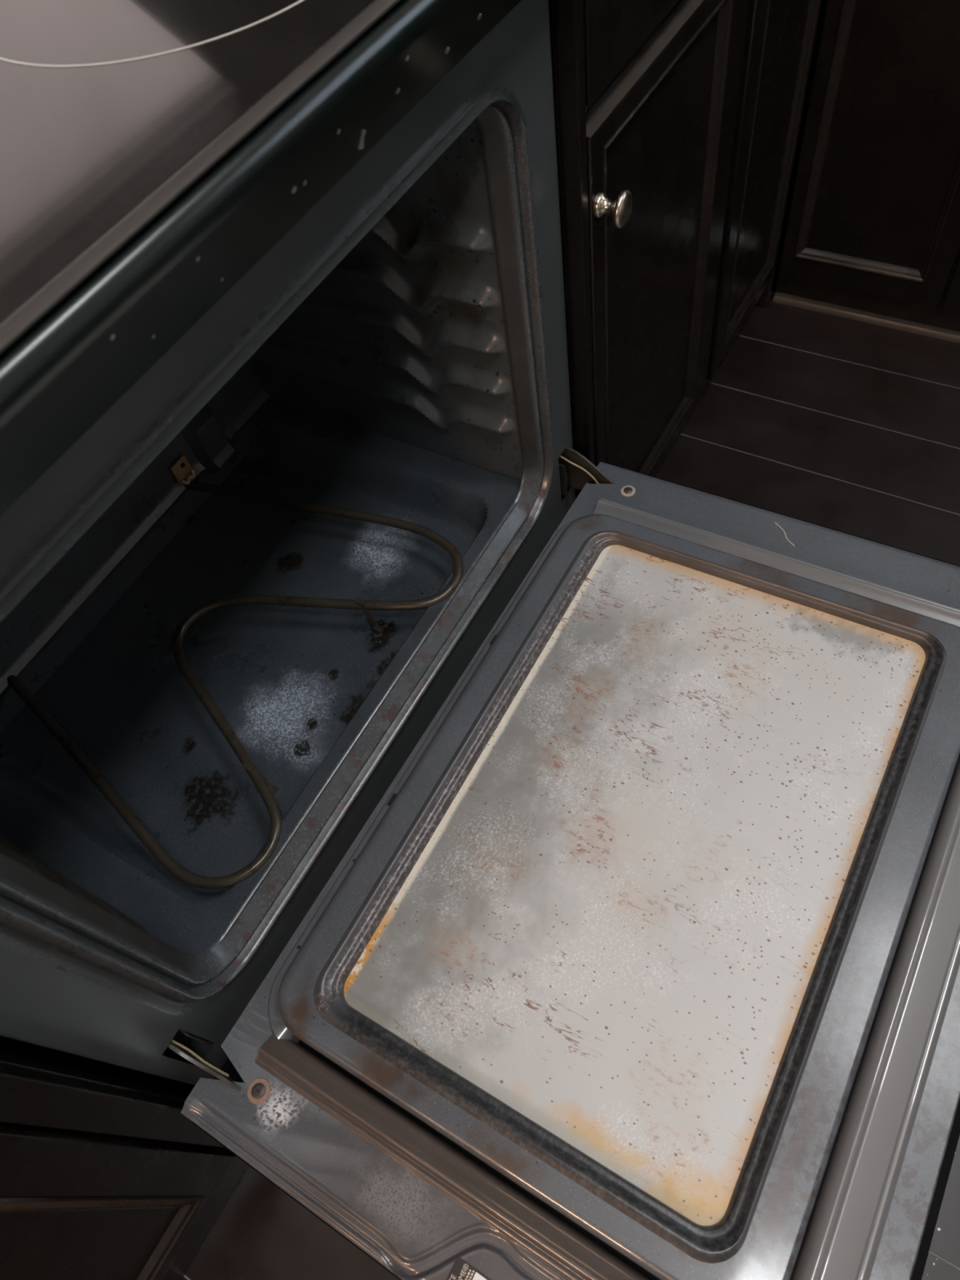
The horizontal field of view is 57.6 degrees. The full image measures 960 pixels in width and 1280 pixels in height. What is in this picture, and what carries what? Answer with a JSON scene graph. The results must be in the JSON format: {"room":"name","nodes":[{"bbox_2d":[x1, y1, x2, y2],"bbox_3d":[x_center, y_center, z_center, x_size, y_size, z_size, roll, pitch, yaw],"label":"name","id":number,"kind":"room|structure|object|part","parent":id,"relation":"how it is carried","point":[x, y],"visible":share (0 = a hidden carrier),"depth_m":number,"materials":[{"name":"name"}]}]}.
{"room":"kitchen","nodes":[
{"label":"kitchen","id":0,"kind":"room"},
{"bbox_2d":[182,103,959,1279],"bbox_3d":[0.767,0.704,0.740,3.400,0.050,3.900,23,64,21],"label":"floor","id":1,"kind":"structure","parent":0,"point":[847,425],"depth_m":1.38,"materials":[{"name":"brown wood"}]},
{"bbox_2d":[0,1035,248,1279],"bbox_3d":[-0.708,0.505,0.534,0.582,0.885,0.788,23,64,21],"label":"base cabinet","id":2,"kind":"object","parent":1,"relation":"on","point":[104,1175],"visible":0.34,"depth_m":0.66,"materials":[{"name":"black wood"}]},
{"bbox_3d":[-0.409,0.489,0.452,0.001,0.667,0.369,23,64,21],"label":"panel","id":3,"kind":"part","parent":2,"relation":"part of","materials":[{"name":"black wood"}]},
{"bbox_3d":[-0.405,0.490,0.450,0.010,0.696,0.398,23,64,21],"label":"moulding","id":4,"kind":"part","parent":2,"relation":"part of","materials":[{"name":"brown wood"}]},
{"bbox_3d":[-0.413,0.485,0.446,0.020,0.762,0.476,23,64,21],"label":"door","id":5,"kind":"part","parent":2,"relation":"part of","materials":[{"name":"black wood"}]},
{"bbox_2d":[0,0,959,1279],"bbox_3d":[-0.115,-0.013,0.770,1.164,0.886,0.792,23,64,21],"label":"electric range","id":6,"kind":"object","parent":1,"relation":"on","point":[518,877],"visible":1,"depth_m":0.73,"materials":[{"name":"metal"}]},
{"bbox_3d":[-0.349,-0.199,1.023,0.002,0.027,0.024,23,64,21],"label":"terminal plate","id":7,"kind":"part","parent":6,"relation":"part of","materials":[{"name":"gold metal"}]},
{"bbox_3d":[-0.355,-0.112,0.867,0.610,0.830,0.756,23,64,21],"label":"casing","id":8,"kind":"part","parent":6,"relation":"part of","materials":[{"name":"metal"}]},
{"bbox_2d":[0,0,399,354],"bbox_3d":[-0.382,-0.332,0.489,0.657,0.007,0.760,23,64,21],"label":"cooktop","id":9,"kind":"object","parent":6,"relation":"in","point":[127,126],"depth_m":0.39,"materials":[{"name":"glass"}]},
{"bbox_3d":[-0.226,0.349,0.730,0.082,0.070,0.014,23,64,21],"label":"hinge arm","id":10,"kind":"part","parent":6,"relation":"part of","materials":[{"name":"metal"}]},
{"bbox_2d":[0,397,521,955],"bbox_3d":[-0.249,-0.006,0.940,0.380,0.040,0.588,23,64,21],"label":"floor","id":11,"kind":"structure","parent":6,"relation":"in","point":[175,741],"depth_m":0.94,"materials":[{"name":"metal"}]},
{"bbox_3d":[-0.124,-0.056,0.696,0.050,0.660,0.756,23,64,21],"label":"frame","id":12,"kind":"part","parent":6,"relation":"part of","materials":[{"name":"black metal"}]},
{"bbox_2d":[181,462,959,1279],"bbox_3d":[0.179,0.190,0.797,0.532,0.120,0.792,23,64,21],"label":"door","id":13,"kind":"structure","parent":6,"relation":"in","point":[642,962],"depth_m":0.72,"materials":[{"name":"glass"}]},
{"bbox_3d":[0.118,-0.189,1.018,0.082,0.070,0.015,23,64,21],"label":"hinge arm","id":14,"kind":"part","parent":6,"relation":"part of","materials":[{"name":"metal"}]},
{"bbox_2d":[774,522,795,546],"bbox_3d":[0.325,-0.113,0.931,0.003,0.002,0.037,-20,57,-4],"label":"fibre","id":15,"kind":"object","parent":6,"relation":"on","point":[775,522],"visible":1,"depth_m":0.93,"materials":[{"name":"grey fabric"}]},
{"bbox_2d":[547,0,822,499],"bbox_3d":[0.057,-0.670,1.161,0.608,0.885,0.740,23,64,21],"label":"base cabinet","id":16,"kind":"object","parent":1,"relation":"on","point":[677,122],"visible":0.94,"depth_m":0.98,"materials":[{"name":"black wood"}]},
{"bbox_3d":[0.121,-0.390,0.787,0.028,0.032,0.032,23,64,21],"label":"knob","id":17,"kind":"part","parent":16,"relation":"part of","materials":[{"name":"silver metal"}]},
{"bbox_3d":[0.164,-0.632,0.716,0.020,0.178,0.388,23,64,21],"label":"drawer","id":18,"kind":"part","parent":16,"relation":"part of","materials":[{"name":"black wood"}]},
{"bbox_3d":[0.210,-0.401,1.050,0.001,0.518,0.275,23,64,21],"label":"panel","id":19,"kind":"part","parent":16,"relation":"part of","materials":[{"name":"black wood"}]},
{"bbox_3d":[0.218,-0.411,1.065,0.020,0.602,0.388,23,64,21],"label":"door","id":20,"kind":"part","parent":16,"relation":"part of","materials":[{"name":"black wood"}]},
{"bbox_3d":[0.214,-0.399,1.049,0.010,0.548,0.304,23,64,21],"label":"moulding","id":21,"kind":"part","parent":16,"relation":"part of","materials":[{"name":"brown wood"}]},
{"bbox_3d":[0.392,-0.685,1.211,0.020,0.602,0.273,23,64,21],"label":"door","id":22,"kind":"part","parent":16,"relation":"part of","materials":[{"name":"black wood"}]},
{"bbox_3d":[0.401,-0.700,1.211,0.001,0.518,0.196,23,64,21],"label":"panel","id":23,"kind":"part","parent":16,"relation":"part of","materials":[{"name":"black wood"}]},
{"bbox_3d":[0.405,-0.699,1.209,0.010,0.548,0.225,23,64,21],"label":"moulding","id":24,"kind":"part","parent":16,"relation":"part of","materials":[{"name":"brown wood"}]},
{"bbox_2d":[773,0,959,343],"bbox_3d":[1.170,-0.848,1.103,1.279,0.885,0.622,23,64,21],"label":"base cabinet","id":25,"kind":"object","parent":1,"relation":"on","point":[873,233],"visible":1,"depth_m":1.32,"materials":[{"name":"black wood"}]},
{"bbox_3d":[1.082,-0.391,1.347,1.278,0.013,0.011,23,64,21],"label":"shoe moulding","id":26,"kind":"part","parent":25,"relation":"part of","materials":[{"name":"brown wood"}]},
{"bbox_3d":[0.582,-0.809,1.146,0.182,0.689,0.001,23,64,21],"label":"panel","id":27,"kind":"part","parent":25,"relation":"part of","materials":[{"name":"black wood"}]},
{"bbox_3d":[0.832,-0.709,1.039,0.296,0.810,0.020,23,64,21],"label":"door","id":28,"kind":"part","parent":25,"relation":"part of","materials":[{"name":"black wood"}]},
{"bbox_2d":[804,0,827,103],"bbox_3d":[1.551,-1.455,0.465,3.400,2.500,0.080,23,64,21],"label":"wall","id":29,"kind":"structure","parent":0,"point":[824,2],"depth_m":1.82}
]}

